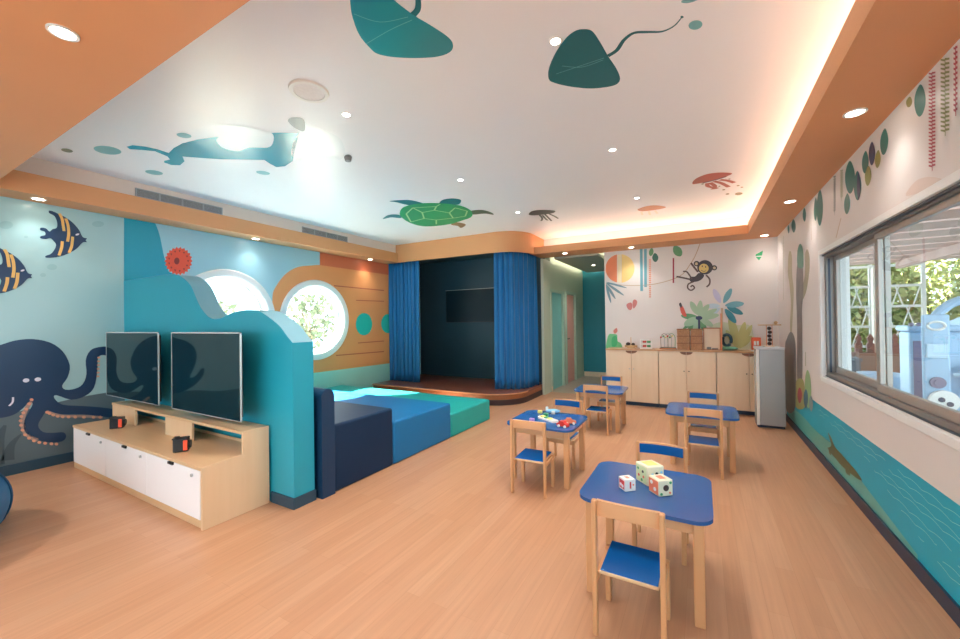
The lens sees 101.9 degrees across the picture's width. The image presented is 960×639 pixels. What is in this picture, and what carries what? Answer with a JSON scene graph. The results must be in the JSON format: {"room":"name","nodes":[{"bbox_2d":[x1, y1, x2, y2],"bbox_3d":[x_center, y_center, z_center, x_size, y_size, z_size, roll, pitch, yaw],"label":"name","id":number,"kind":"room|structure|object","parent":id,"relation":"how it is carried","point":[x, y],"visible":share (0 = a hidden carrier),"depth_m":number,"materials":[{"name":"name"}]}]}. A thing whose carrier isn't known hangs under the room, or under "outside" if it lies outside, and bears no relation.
{"room":"children's playroom","nodes":[
{"label":"children's playroom","id":0,"kind":"room"},
{"bbox_2d":[106,332,160,405],"bbox_3d":[-3.486,0.470,4.013,1.240,0.684,0.188,-1,0,30],"label":"television","id":1,"kind":"object","parent":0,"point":[133,359],"visible":1,"depth_m":3.89,"materials":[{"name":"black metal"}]},
{"bbox_2d":[0,196,420,466],"bbox_3d":[-4.050,-0.110,4.774,0.225,3.200,10.700,-1,0,30],"label":"wall","id":2,"kind":"structure","parent":0,"point":[64,271],"depth_m":4.21,"materials":[{"name":"teal paint"}]},
{"bbox_2d":[0,451,73,476],"bbox_3d":[-4.324,1.438,4.011,0.015,0.100,8.700,-1,0,30],"label":"baseboard","id":3,"kind":"structure","parent":2,"relation":"attached to","point":[35,464],"depth_m":3.86,"materials":[{"name":"stone"}]},
{"bbox_2d":[30,197,46,200],"bbox_3d":[-4.290,-1.170,3.783,0.110,0.006,0.110,-1,0,30],"label":"recessed light","id":4,"kind":"object","parent":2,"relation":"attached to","point":[33,198],"visible":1,"depth_m":3.78,"materials":[{"name":"white paint"}]},
{"bbox_2d":[135,188,222,214],"bbox_3d":[-3.619,-1.420,4.734,0.013,0.100,0.909,-1,0,30],"label":"air vent","id":5,"kind":"object","parent":2,"relation":"attached to","point":[139,192],"visible":1,"depth_m":4.68,"materials":[{"name":"grey metal"}]},
{"bbox_2d":[0,170,397,263],"bbox_3d":[-3.138,-1.270,5.843,0.350,0.193,5.340,-1,0,30],"label":"ceiling soffit","id":6,"kind":"structure","parent":2,"relation":"attached to","point":[16,184],"depth_m":4.55,"materials":[{"name":"orange paint"}]},
{"bbox_2d":[13,157,395,252],"bbox_3d":[-3.162,-1.449,5.857,0.300,0.172,5.340,-1,0,30],"label":"trim","id":7,"kind":"structure","parent":2,"relation":"attached to","point":[32,165],"depth_m":4.43,"materials":[{"name":"beige paint"}]},
{"bbox_2d":[196,269,274,310],"bbox_3d":[-3.609,-0.011,5.502,0.230,1.380,1.380,-1,0,30],"label":"window","id":8,"kind":"structure","parent":2,"relation":"in","point":[260,295],"depth_m":5.70,"materials":[{"name":"white paint"}]},
{"bbox_2d":[280,280,348,359],"bbox_3d":[-2.892,0.008,6.762,0.230,1.380,1.380,-1,0,30],"label":"window","id":9,"kind":"structure","parent":2,"relation":"in","point":[342,316],"depth_m":7.02,"materials":[{"name":"white paint"}]},
{"bbox_2d":[302,226,347,241],"bbox_3d":[-2.588,-1.421,6.548,0.013,0.100,0.902,-1,0,30],"label":"air vent","id":10,"kind":"object","parent":2,"relation":"attached to","point":[304,229],"visible":1,"depth_m":6.51,"materials":[{"name":"grey metal"}]},
{"bbox_2d":[389,261,419,382],"bbox_3d":[-1.566,0.019,8.080,0.769,2.521,0.101,-1,0,30],"label":"stage curtain","id":11,"kind":"object","parent":2,"relation":"hanging from","point":[404,309],"visible":0.95,"depth_m":8.07,"materials":[{"name":"blue fabric"}]},
{"bbox_2d":[124,274,314,500],"bbox_3d":[-2.709,0.498,3.794,3.065,1.933,0.180,-1,0,30],"label":"wall","id":12,"kind":"structure","parent":0,"point":[278,381],"depth_m":3.17,"materials":[{"name":"teal paint"}]},
{"bbox_2d":[171,332,242,421],"bbox_3d":[-2.249,0.448,3.310,1.105,0.684,0.188,-1,0,30],"label":"television","id":13,"kind":"object","parent":12,"relation":"attached to","point":[207,367],"visible":1,"depth_m":3.20,"materials":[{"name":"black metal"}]},
{"bbox_2d":[271,489,315,509],"bbox_3d":[-1.480,1.400,3.094,0.287,0.085,0.200,-1,0,30],"label":"baseboard","id":14,"kind":"structure","parent":12,"relation":"attached to","point":[277,498],"depth_m":3.01,"materials":[{"name":"stone"}]},
{"bbox_2d":[32,0,854,244],"bbox_3d":[-1.034,-1.659,3.060,7.170,0.254,10.700,-1,0,30],"label":"ceiling","id":15,"kind":"structure","parent":0,"point":[699,102],"depth_m":2.95,"materials":[{"name":"paint"}]},
{"bbox_2d":[288,79,328,102],"bbox_3d":[-1.167,-1.553,2.657,0.260,0.012,0.260,-1,0,30],"label":"ceiling speaker","id":16,"kind":"object","parent":15,"relation":"attached to","point":[309,91],"visible":1,"depth_m":2.64,"materials":[{"name":"white paint"}]},
{"bbox_2d":[293,84,323,100],"bbox_3d":[-1.167,-1.553,2.657,0.194,0.007,0.194,-1,0,30],"label":"grille","id":17,"kind":"object","parent":16,"relation":"attached to","point":[305,92],"depth_m":2.66,"materials":[{"name":"plastic"}]},
{"bbox_2d":[341,112,350,116],"bbox_3d":[-1.016,-1.556,2.957,0.070,0.006,0.070,-1,0,30],"label":"recessed light","id":18,"kind":"object","parent":15,"relation":"in","point":[345,114],"visible":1,"depth_m":2.95,"materials":[{"name":"white paint"}]},
{"bbox_2d":[344,157,351,161],"bbox_3d":[-1.271,-1.540,3.748,0.070,0.029,0.070,-1,0,30],"label":"sensor","id":19,"kind":"object","parent":15,"relation":"attached to","point":[347,159],"visible":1,"depth_m":3.73,"materials":[{"name":"plastic"}]},
{"bbox_2d":[549,36,561,45],"bbox_3d":[0.426,-1.569,2.195,0.070,0.006,0.070,-1,0,30],"label":"recessed light","id":20,"kind":"object","parent":15,"relation":"in","point":[554,41],"visible":1,"depth_m":2.19,"materials":[{"name":"white paint"}]},
{"bbox_2d":[551,38,559,44],"bbox_3d":[0.426,-1.570,2.195,0.052,0.002,0.052,-1,0,30],"label":"diffuser","id":21,"kind":"object","parent":20,"relation":"attached to","point":[554,41],"depth_m":2.20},
{"bbox_2d":[419,253,493,264],"bbox_3d":[-0.370,-1.347,7.973,3.060,0.103,1.100,-1,0,30],"label":"ceiling","id":22,"kind":"structure","parent":0,"point":[490,255],"depth_m":8.35,"materials":[{"name":"paint"}]},
{"bbox_2d":[0,376,959,638],"bbox_3d":[-0.348,1.509,4.167,7.170,0.152,13.300,-1,0,30],"label":"floor","id":23,"kind":"structure","parent":0,"point":[436,542],"depth_m":2.32,"materials":[{"name":"brown wood"}]},
{"bbox_2d":[0,473,12,523],"bbox_3d":[-3.634,1.162,2.277,1.132,0.612,1.134,-1,0,30],"label":"bean bag","id":24,"kind":"object","parent":23,"relation":"on","point":[6,491],"visible":1,"depth_m":2.63,"materials":[{"name":"blue fabric"}]},
{"bbox_2d":[73,400,269,530],"bbox_3d":[-2.879,1.162,3.486,2.515,0.606,0.484,-1,0,30],"label":"tv console","id":25,"kind":"object","parent":23,"relation":"on","point":[221,478],"visible":0.93,"depth_m":3.05,"materials":[{"name":"brown wood"}]},
{"bbox_2d":[108,416,126,428],"bbox_3d":[-3.503,0.994,3.767,0.115,0.110,0.089,-1,0,-25],"label":"gadget","id":26,"kind":"object","parent":25,"relation":"on","point":[115,422],"visible":1,"depth_m":3.73,"materials":[{"name":"black plastic"}]},
{"bbox_2d":[73,416,241,470],"bbox_3d":[-2.886,1.051,3.496,2.495,0.023,0.475,-1,0,30],"label":"countertop","id":27,"kind":"structure","parent":25,"relation":"on","point":[149,436],"depth_m":3.28,"materials":[{"name":"brown wood"}]},
{"bbox_2d":[172,436,191,452],"bbox_3d":[-2.330,0.972,3.046,0.115,0.110,0.089,-1,0,-25],"label":"gadget","id":28,"kind":"object","parent":25,"relation":"on","point":[183,443],"visible":1,"depth_m":3.02,"materials":[{"name":"black plastic"}]},
{"bbox_2d":[112,400,266,433],"bbox_3d":[-2.786,0.870,3.597,2.415,0.023,0.200,-1,0,30],"label":"shelf","id":29,"kind":"object","parent":25,"relation":"attached to","point":[170,414],"depth_m":3.38,"materials":[{"name":"brown wood"}]},
{"bbox_2d":[314,387,334,498],"bbox_3d":[-2.575,1.026,3.933,3.085,0.875,0.128,-1,0,30],"label":"bolster","id":30,"kind":"object","parent":23,"relation":"on","point":[324,410],"visible":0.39,"depth_m":3.15,"materials":[{"name":"blue leather"}]},
{"bbox_2d":[334,401,392,490],"bbox_3d":[-2.368,1.181,4.303,3.075,0.565,0.710,-1,0,30],"label":"foam block","id":31,"kind":"object","parent":23,"relation":"on","point":[363,433],"visible":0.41,"depth_m":3.54,"materials":[{"name":"blue plastic"}]},
{"bbox_2d":[332,390,449,463],"bbox_3d":[-1.939,1.251,5.056,3.075,0.425,1.015,-1,0,30],"label":"foam block","id":32,"kind":"object","parent":23,"relation":"on","point":[417,425],"visible":0.43,"depth_m":4.39,"materials":[{"name":"blue plastic"}]},
{"bbox_2d":[327,385,489,436],"bbox_3d":[-1.437,1.318,5.936,3.075,0.290,1.000,-1,0,30],"label":"foam block","id":33,"kind":"object","parent":23,"relation":"on","point":[466,413],"visible":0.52,"depth_m":5.49,"materials":[{"name":"teal plastic"}]},
{"bbox_2d":[372,374,542,405],"bbox_3d":[-0.426,1.364,7.731,3.119,0.195,1.569,-1,0,30],"label":"stage platform","id":34,"kind":"object","parent":23,"relation":"on","point":[481,388],"visible":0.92,"depth_m":7.22,"materials":[{"name":"brown wood"}]},
{"bbox_2d":[510,419,554,499],"bbox_3d":[0.444,1.116,3.252,0.300,0.603,0.297,-1,0,26],"label":"child chair","id":35,"kind":"object","parent":23,"relation":"on","point":[528,455],"visible":1,"depth_m":3.18,"materials":[{"name":"brown wood"}]},
{"bbox_2d":[507,410,587,489],"bbox_3d":[0.630,1.167,3.582,0.610,0.500,0.600,-1,0,30],"label":"table","id":36,"kind":"object","parent":23,"relation":"on","point":[552,430],"visible":0.75,"depth_m":3.47,"materials":[{"name":"brown wood"}]},
{"bbox_2d":[538,415,557,422],"bbox_3d":[0.621,0.905,3.553,0.070,0.024,0.240,-1,0,-30],"label":"toy rocket","id":37,"kind":"object","parent":36,"relation":"on","point":[543,417],"visible":1,"depth_m":3.52,"materials":[{"name":"white paint"}]},
{"bbox_2d":[546,407,559,413],"bbox_3d":[0.711,0.882,3.780,0.114,0.070,0.129,-1,0,-30],"label":"plane","id":38,"kind":"object","parent":36,"relation":"on","point":[552,411],"visible":1,"depth_m":3.77,"materials":[{"name":"white paint"}]},
{"bbox_2d":[556,420,569,427],"bbox_3d":[0.706,0.888,3.311,0.100,0.052,0.056,-1,-1,40],"label":"toy car","id":39,"kind":"object","parent":36,"relation":"on","point":[563,423],"visible":1,"depth_m":3.30,"materials":[{"name":"red paint"}]},
{"bbox_2d":[565,417,575,424],"bbox_3d":[0.787,0.887,3.405,0.100,0.052,0.056,-1,0,5],"label":"toy car","id":40,"kind":"object","parent":36,"relation":"on","point":[568,419],"visible":0.7,"depth_m":3.38,"materials":[{"name":"pink paint"}]},
{"bbox_2d":[546,398,582,468],"bbox_3d":[0.831,1.115,3.857,0.300,0.603,0.297,-1,0,31],"label":"child chair","id":41,"kind":"object","parent":23,"relation":"on","point":[562,402],"visible":0.62,"depth_m":3.88,"materials":[{"name":"brown wood"}]},
{"bbox_2d":[583,385,611,435],"bbox_3d":[1.494,1.114,4.933,0.300,0.603,0.297,-1,0,28],"label":"child chair","id":42,"kind":"object","parent":23,"relation":"on","point":[607,410],"visible":0.96,"depth_m":4.87,"materials":[{"name":"brown wood"}]},
{"bbox_2d":[574,384,627,432],"bbox_3d":[1.617,1.165,5.178,0.610,0.500,0.600,-1,0,30],"label":"table","id":43,"kind":"object","parent":23,"relation":"on","point":[615,393],"visible":0.79,"depth_m":5.03,"materials":[{"name":"brown wood"}]},
{"bbox_2d":[597,375,621,420],"bbox_3d":[1.832,1.113,5.497,0.300,0.603,0.297,-1,0,30],"label":"child chair","id":44,"kind":"object","parent":23,"relation":"on","point":[611,402],"visible":0.69,"depth_m":5.53,"materials":[{"name":"brown wood"}]},
{"bbox_2d":[591,498,670,638],"bbox_3d":[0.701,1.102,1.790,0.300,0.603,0.297,-1,0,30],"label":"child chair","id":45,"kind":"object","parent":23,"relation":"on","point":[643,567],"visible":1,"depth_m":1.73,"materials":[{"name":"brown wood"}]},
{"bbox_2d":[606,350,658,406],"bbox_3d":[2.588,0.960,6.566,0.803,0.905,0.386,-1,0,30],"label":"storage cabinet","id":46,"kind":"object","parent":23,"relation":"on","point":[639,370],"visible":0.91,"depth_m":6.37,"materials":[{"name":"brown wood"}]},
{"bbox_2d":[605,347,753,352],"bbox_3d":[3.276,0.484,6.176,2.416,0.019,0.405,-1,0,30],"label":"countertop","id":47,"kind":"structure","parent":46,"relation":"on","point":[609,348],"depth_m":6.06,"materials":[{"name":"brown wood"}]},
{"bbox_2d":[625,337,636,348],"bbox_3d":[2.540,0.392,6.550,0.200,0.190,0.090,-1,0,30],"label":"boat","id":48,"kind":"object","parent":47,"relation":"on","point":[632,346],"visible":1,"depth_m":6.52,"materials":[{"name":"beige wood"}]},
{"bbox_2d":[640,339,651,348],"bbox_3d":[2.744,0.404,6.435,0.180,0.160,0.040,-1,0,30],"label":"rack","id":49,"kind":"object","parent":47,"relation":"on","point":[640,339],"visible":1,"depth_m":6.42,"materials":[{"name":"white paint"}]},
{"bbox_2d":[660,333,676,349],"bbox_3d":[3.037,0.352,6.291,0.240,0.254,0.120,-1,0,30],"label":"bead maze","id":50,"kind":"object","parent":47,"relation":"on","point":[664,347],"visible":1,"depth_m":6.27,"materials":[{"name":"brown wood"}]},
{"bbox_2d":[677,343,689,349],"bbox_3d":[3.229,0.422,6.170,0.186,0.105,0.210,-1,0,30],"label":"wicker box","id":51,"kind":"object","parent":47,"relation":"on","point":[680,346],"visible":0.94,"depth_m":6.08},
{"bbox_2d":[677,336,689,342],"bbox_3d":[3.228,0.312,6.171,0.186,0.105,0.210,-1,0,30],"label":"wicker box","id":52,"kind":"object","parent":51,"relation":"on","point":[680,339],"visible":0.98,"depth_m":6.08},
{"bbox_2d":[677,329,689,335],"bbox_3d":[3.226,0.202,6.172,0.186,0.105,0.210,-1,0,30],"label":"wicker box","id":53,"kind":"object","parent":52,"relation":"on","point":[680,332],"visible":0.99,"depth_m":6.09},
{"bbox_2d":[690,343,702,349],"bbox_3d":[3.386,0.419,6.081,0.167,0.105,0.210,-1,0,30],"label":"wicker box","id":54,"kind":"object","parent":47,"relation":"on","point":[694,346],"visible":0.97,"depth_m":5.99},
{"bbox_2d":[690,336,702,342],"bbox_3d":[3.384,0.309,6.082,0.167,0.105,0.210,-1,0,30],"label":"wicker box","id":55,"kind":"object","parent":54,"relation":"on","point":[694,339],"visible":1,"depth_m":6.00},
{"bbox_2d":[690,329,702,335],"bbox_3d":[3.383,0.199,6.083,0.167,0.105,0.210,-1,0,30],"label":"wicker box","id":56,"kind":"object","parent":55,"relation":"on","point":[694,332],"visible":1,"depth_m":6.00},
{"bbox_2d":[703,313,721,350],"bbox_3d":[3.576,0.189,5.991,0.246,0.560,0.190,-1,0,30],"label":"wooden crate","id":57,"kind":"object","parent":47,"relation":"on","point":[712,337],"visible":1,"depth_m":5.94,"materials":[{"name":"brown wood"}]},
{"bbox_2d":[722,333,737,349],"bbox_3d":[3.759,0.335,5.869,0.220,0.261,0.100,-1,0,30],"label":"ring","id":58,"kind":"object","parent":47,"relation":"on","point":[727,346],"visible":0.96,"depth_m":5.86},
{"bbox_2d":[751,337,760,350],"bbox_3d":[4.011,0.361,5.657,0.120,0.200,0.110,-1,0,30],"label":"house","id":59,"kind":"object","parent":47,"relation":"on","point":[755,341],"visible":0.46,"depth_m":5.62,"materials":[{"name":"red paint"}]},
{"bbox_2d":[580,461,713,629],"bbox_3d":[0.907,1.153,2.107,0.610,0.500,0.600,-1,0,30],"label":"table","id":60,"kind":"object","parent":23,"relation":"on","point":[689,509],"visible":0.82,"depth_m":1.98,"materials":[{"name":"blue laminate"}]},
{"bbox_2d":[619,475,635,491],"bbox_3d":[0.783,0.872,2.074,0.065,0.063,0.065,-1,0,-12],"label":"cube","id":61,"kind":"object","parent":60,"relation":"on","point":[626,482],"visible":1,"depth_m":2.05,"materials":[{"name":"white paint"}]},
{"bbox_2d":[636,460,663,485],"bbox_3d":[0.941,0.850,2.160,0.107,0.105,0.107,-1,0,-12],"label":"cube","id":62,"kind":"object","parent":60,"relation":"on","point":[644,468],"visible":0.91,"depth_m":2.13,"materials":[{"name":"plastic"}]},
{"bbox_2d":[649,474,672,496],"bbox_3d":[0.937,0.860,2.021,0.085,0.083,0.085,-1,0,-12],"label":"cube","id":63,"kind":"object","parent":60,"relation":"on","point":[660,485],"visible":1,"depth_m":1.99,"materials":[{"name":"plastic"}]},
{"bbox_2d":[632,440,688,565],"bbox_3d":[1.107,1.101,2.395,0.300,0.603,0.297,-1,0,30],"label":"child chair","id":64,"kind":"object","parent":23,"relation":"on","point":[641,447],"visible":0.43,"depth_m":2.46,"materials":[{"name":"brown wood"}]},
{"bbox_2d":[658,351,716,407],"bbox_3d":[3.283,0.948,6.171,0.784,0.905,0.386,-1,0,30],"label":"storage cabinet","id":65,"kind":"object","parent":23,"relation":"on","point":[680,372],"visible":0.73,"depth_m":6.02,"materials":[{"name":"brown wood"}]},
{"bbox_2d":[666,402,739,473],"bbox_3d":[2.204,1.148,3.872,0.610,0.500,0.600,-1,0,30],"label":"table","id":66,"kind":"object","parent":23,"relation":"on","point":[675,410],"visible":0.91,"depth_m":3.75,"materials":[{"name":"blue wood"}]},
{"bbox_2d":[687,391,719,455],"bbox_3d":[2.381,1.096,4.149,0.300,0.603,0.297,-1,0,30],"label":"child chair","id":67,"kind":"object","parent":23,"relation":"on","point":[712,429],"visible":0.7,"depth_m":4.10,"materials":[{"name":"brown wood"}]},
{"bbox_2d":[684,407,723,479],"bbox_3d":[2.054,1.097,3.580,0.300,0.603,0.297,-1,0,30],"label":"child chair","id":68,"kind":"object","parent":23,"relation":"on","point":[692,439],"visible":0.95,"depth_m":3.49,"materials":[{"name":"brown wood"}]},
{"bbox_2d":[716,352,754,415],"bbox_3d":[3.980,0.935,5.775,0.809,0.905,0.386,-1,0,30],"label":"storage cabinet","id":69,"kind":"object","parent":23,"relation":"on","point":[734,371],"visible":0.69,"depth_m":5.69,"materials":[{"name":"brown wood"}]},
{"bbox_2d":[753,346,785,428],"bbox_3d":[3.768,0.869,5.071,0.298,1.032,0.300,-1,0,30],"label":"refrigerator","id":70,"kind":"object","parent":23,"relation":"on","point":[769,362],"visible":1,"depth_m":4.95,"materials":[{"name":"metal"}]},
{"bbox_2d":[758,321,780,346],"bbox_3d":[3.786,0.187,5.095,0.240,0.332,0.100,-1,0,30],"label":"tower","id":71,"kind":"object","parent":70,"relation":"on","point":[769,343],"visible":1,"depth_m":5.08,"materials":[{"name":"brown wood"}]},
{"bbox_2d":[420,257,544,381],"bbox_3d":[-0.047,-0.013,8.510,3.050,2.950,0.150,-1,0,30],"label":"wall","id":72,"kind":"structure","parent":0,"point":[457,349],"depth_m":8.72,"materials":[{"name":"paint"}]},
{"bbox_2d":[446,288,493,322],"bbox_3d":[-0.208,-0.299,8.465,1.243,0.717,0.085,-1,0,30],"label":"television","id":73,"kind":"object","parent":72,"relation":"attached to","point":[465,305],"visible":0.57,"depth_m":8.42,"materials":[{"name":"black plastic"}]},
{"bbox_2d":[539,259,541,383],"bbox_3d":[1.262,0.138,7.662,0.059,2.600,0.330,-1,0,30],"label":"wall","id":74,"kind":"structure","parent":0,"point":[539,259],"depth_m":7.53,"materials":[{"name":"paint"}]},
{"bbox_2d":[541,257,583,394],"bbox_3d":[1.897,-0.013,8.733,0.110,2.900,2.940,-1,0,30],"label":"wall","id":75,"kind":"structure","parent":0,"point":[564,277],"depth_m":8.01,"materials":[{"name":"green paint"}]},
{"bbox_2d":[494,252,538,389],"bbox_3d":[0.742,-0.009,7.123,0.994,2.502,0.290,-1,0,-30],"label":"stage curtain","id":76,"kind":"object","parent":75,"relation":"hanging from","point":[515,273],"visible":0.95,"depth_m":6.98,"materials":[{"name":"blue fabric"}]},
{"bbox_2d":[552,293,561,389],"bbox_3d":[1.583,0.438,8.176,0.040,2.000,0.760,-1,0,30],"label":"door","id":77,"kind":"structure","parent":75,"relation":"in","point":[556,298],"depth_m":8.21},
{"bbox_2d":[550,289,565,385],"bbox_3d":[1.587,0.412,8.174,0.130,2.050,0.880,-1,0,30],"label":"trim","id":78,"kind":"structure","parent":75,"relation":"attached to","point":[551,290],"depth_m":8.47,"materials":[{"name":"wood"}]},
{"bbox_2d":[567,295,574,381],"bbox_3d":[2.079,0.437,9.004,0.085,2.000,0.670,-1,0,30],"label":"door","id":79,"kind":"structure","parent":75,"relation":"in","point":[570,314],"depth_m":9.07,"materials":[{"name":"beige wood"}]},
{"bbox_2d":[565,291,577,383],"bbox_3d":[2.063,0.402,9.013,0.130,2.070,0.830,-1,0,30],"label":"trim","id":80,"kind":"structure","parent":75,"relation":"attached to","point":[566,292],"depth_m":9.29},
{"bbox_2d":[552,371,605,391],"bbox_3d":[2.518,1.368,8.548,1.110,0.120,2.450,-1,0,30],"label":"baseboard","id":81,"kind":"structure","parent":75,"relation":"attached to","point":[586,373],"depth_m":9.73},
{"bbox_2d":[544,233,603,245],"bbox_3d":[1.727,-1.498,7.346,1.230,0.545,0.019,-1,0,30],"label":"wall","id":82,"kind":"structure","parent":0,"point":[600,236],"depth_m":7.31,"materials":[{"name":"white paint"}]},
{"bbox_2d":[387,231,543,263],"bbox_3d":[-0.456,-1.369,7.491,3.305,0.383,0.913,-1,0,11],"label":"trim","id":83,"kind":"structure","parent":82,"relation":"attached to","point":[501,241],"depth_m":7.20,"materials":[{"name":"orange paint"}]},
{"bbox_2d":[554,253,604,272],"bbox_3d":[2.051,-1.315,8.812,2.500,0.300,2.850,-1,0,30],"label":"ceiling","id":84,"kind":"structure","parent":0,"point":[584,262],"depth_m":7.88,"materials":[{"name":"paint"}]},
{"bbox_2d":[582,271,605,371],"bbox_3d":[2.786,-0.017,9.861,2.300,2.900,0.100,-1,0,30],"label":"wall","id":85,"kind":"structure","parent":0,"point":[594,335],"depth_m":9.76,"materials":[{"name":"teal paint"}]},
{"bbox_2d":[604,216,778,384],"bbox_3d":[3.372,-0.199,6.446,2.500,3.200,0.160,-1,0,30],"label":"wall","id":86,"kind":"structure","parent":0,"point":[650,293],"depth_m":6.33,"materials":[{"name":"white paint"}]},
{"bbox_2d":[533,225,747,257],"bbox_3d":[2.520,-1.275,6.579,3.280,0.150,0.530,-1,0,30],"label":"trim","id":87,"kind":"structure","parent":86,"relation":"attached to","point":[732,233],"depth_m":6.29,"materials":[{"name":"orange paint"}]},
{"bbox_2d":[777,39,959,605],"bbox_3d":[1.988,-0.218,1.285,0.206,3.200,10.600,-1,0,30],"label":"wall","id":88,"kind":"structure","parent":0,"point":[909,478],"depth_m":2.47,"materials":[{"name":"white paint"}]},
{"bbox_2d":[45,23,79,41],"bbox_3d":[-1.740,-1.196,1.625,0.100,0.006,0.100,-1,0,30],"label":"recessed light","id":89,"kind":"object","parent":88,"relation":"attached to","point":[62,32],"visible":1,"depth_m":1.62,"materials":[{"name":"white paint"}]},
{"bbox_2d":[50,26,75,39],"bbox_3d":[-1.740,-1.196,1.625,0.074,0.002,0.074,-1,0,30],"label":"diffuser","id":90,"kind":"object","parent":89,"relation":"attached to","point":[62,32],"depth_m":1.62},
{"bbox_2d":[0,0,249,178],"bbox_3d":[-2.624,-1.378,0.254,6.770,0.411,3.850,-1,0,30],"label":"ceiling soffit","id":91,"kind":"structure","parent":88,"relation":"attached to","point":[49,83],"depth_m":1.76,"materials":[{"name":"orange paint"}]},
{"bbox_2d":[745,0,959,239],"bbox_3d":[2.669,-1.303,3.118,0.400,0.158,6.340,-1,0,30],"label":"ceiling soffit","id":92,"kind":"structure","parent":88,"relation":"attached to","point":[883,49],"depth_m":2.08,"materials":[{"name":"orange paint"}]},
{"bbox_2d":[842,107,867,117],"bbox_3d":[2.219,-1.222,2.304,0.110,0.006,0.110,-1,0,30],"label":"recessed light","id":93,"kind":"object","parent":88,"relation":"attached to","point":[859,111],"visible":1,"depth_m":2.30,"materials":[{"name":"white paint"}]},
{"bbox_2d":[846,110,864,116],"bbox_3d":[2.219,-1.222,2.304,0.081,0.002,0.081,-1,0,30],"label":"diffuser","id":94,"kind":"object","parent":93,"relation":"attached to","point":[853,113],"depth_m":2.31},
{"bbox_2d":[786,414,959,627],"bbox_3d":[1.919,1.341,1.326,0.015,0.085,10.200,-1,0,30],"label":"baseboard","id":95,"kind":"structure","parent":88,"relation":"attached to","point":[952,608],"depth_m":2.33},
{"bbox_2d":[818,169,959,451],"bbox_3d":[1.773,-0.038,0.896,0.222,1.250,6.510,-1,0,30],"label":"window","id":96,"kind":"structure","parent":88,"relation":"in","point":[940,422],"depth_m":2.64,"materials":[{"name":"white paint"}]},
{"label":"outside","id":97,"kind":"structure","parent":0,"visible":0},
{"bbox_3d":[-6.582,1.667,10.643,9.990,0.100,24.000,-1,0,30],"label":"ground","id":98,"kind":"structure","parent":97,"visible":0},
{"bbox_2d":[216,297,237,313],"bbox_3d":[-5.904,0.523,8.630,1.773,2.079,1.820,-1,0,30],"label":"tree","id":99,"kind":"object","parent":98,"relation":"on","point":[232,307],"visible":0.02,"depth_m":8.95,"materials":[{"name":"green plant"}]},
{"bbox_2d":[287,292,335,348],"bbox_3d":[-4.931,0.366,11.325,1.818,2.406,1.702,-1,0,30],"label":"tree","id":100,"kind":"object","parent":98,"relation":"on","point":[313,334],"visible":0.73,"depth_m":11.11,"materials":[{"name":"green plant"}]},
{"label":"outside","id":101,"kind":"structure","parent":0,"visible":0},
{"bbox_3d":[6.984,1.411,2.933,6.800,0.130,20.000,-1,0,30],"label":"floor","id":102,"kind":"structure","parent":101,"visible":0},
{"bbox_2d":[851,357,862,371],"bbox_3d":[6.761,1.040,7.229,0.420,0.680,0.390,-1,0,30],"label":"planter","id":103,"kind":"object","parent":102,"relation":"on","point":[855,361],"visible":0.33,"depth_m":7.01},
{"bbox_2d":[851,352,899,372],"bbox_3d":[8.116,0.984,6.862,3.500,0.750,0.150,-1,0,30],"label":"wall","id":104,"kind":"structure","parent":102,"relation":"on","point":[869,363],"depth_m":7.25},
{"bbox_2d":[854,334,862,352],"bbox_3d":[7.180,0.446,7.387,0.100,0.360,0.060,-1,0,30],"label":"picket","id":105,"kind":"object","parent":104,"relation":"on","point":[858,347],"visible":1,"depth_m":7.36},
{"bbox_2d":[866,333,874,352],"bbox_3d":[7.323,0.443,7.306,0.100,0.360,0.060,-1,0,30],"label":"picket","id":106,"kind":"object","parent":104,"relation":"on","point":[870,347],"visible":1,"depth_m":7.28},
{"bbox_2d":[892,334,898,352],"bbox_3d":[7.610,0.438,7.143,0.100,0.360,0.060,-1,0,30],"label":"picket","id":107,"kind":"object","parent":104,"relation":"on","point":[895,346],"visible":0.8,"depth_m":7.12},
{"bbox_2d":[857,371,900,389],"bbox_3d":[6.287,1.108,6.089,0.640,0.540,0.640,-1,0,30],"label":"tub","id":108,"kind":"object","parent":102,"relation":"on","point":[873,374],"visible":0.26,"depth_m":5.95,"materials":[{"name":"blue plastic"}]},
{"bbox_2d":[850,262,926,347],"bbox_3d":[8.213,0.097,8.215,1.682,2.500,0.060,-1,0,30],"label":"lattice screen","id":109,"kind":"object","parent":102,"relation":"on","point":[922,285],"visible":0.2,"depth_m":8.01,"materials":[{"name":"white paint"}]},
{"bbox_2d":[849,263,933,352],"bbox_3d":[9.587,-0.240,9.944,2.720,3.472,2.492,-1,0,33],"label":"shrub","id":110,"kind":"object","parent":102,"relation":"on","point":[858,277],"visible":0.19,"depth_m":9.13,"materials":[{"name":"green plant"}]},
{"bbox_2d":[849,204,959,352],"bbox_3d":[5.842,0.072,3.679,4.080,2.550,9.970,-1,0,30],"label":"pergola","id":111,"kind":"object","parent":102,"relation":"on","point":[937,237],"visible":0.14,"depth_m":6.03,"materials":[{"name":"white wood"}]},
{"bbox_2d":[856,259,959,323],"bbox_3d":[12.221,-1.287,11.649,3.893,5.856,2.513,-1,0,30],"label":"shrub","id":112,"kind":"object","parent":102,"relation":"on","point":[932,282],"visible":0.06,"depth_m":10.72,"materials":[{"name":"green plant"}]},
{"bbox_2d":[896,296,959,410],"bbox_3d":[6.176,0.525,4.828,1.250,1.692,0.742,-1,0,30],"label":"playhouse","id":113,"kind":"object","parent":102,"relation":"on","point":[930,348],"visible":0.84,"depth_m":4.87,"materials":[{"name":"blue plastic"}]},
{"bbox_2d":[945,259,959,320],"bbox_3d":[11.529,-0.384,7.947,2.578,3.979,2.586,-1,0,-30],"label":"shrub","id":114,"kind":"object","parent":102,"relation":"on","point":[953,312],"visible":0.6,"depth_m":8.69,"materials":[{"name":"green plant"}]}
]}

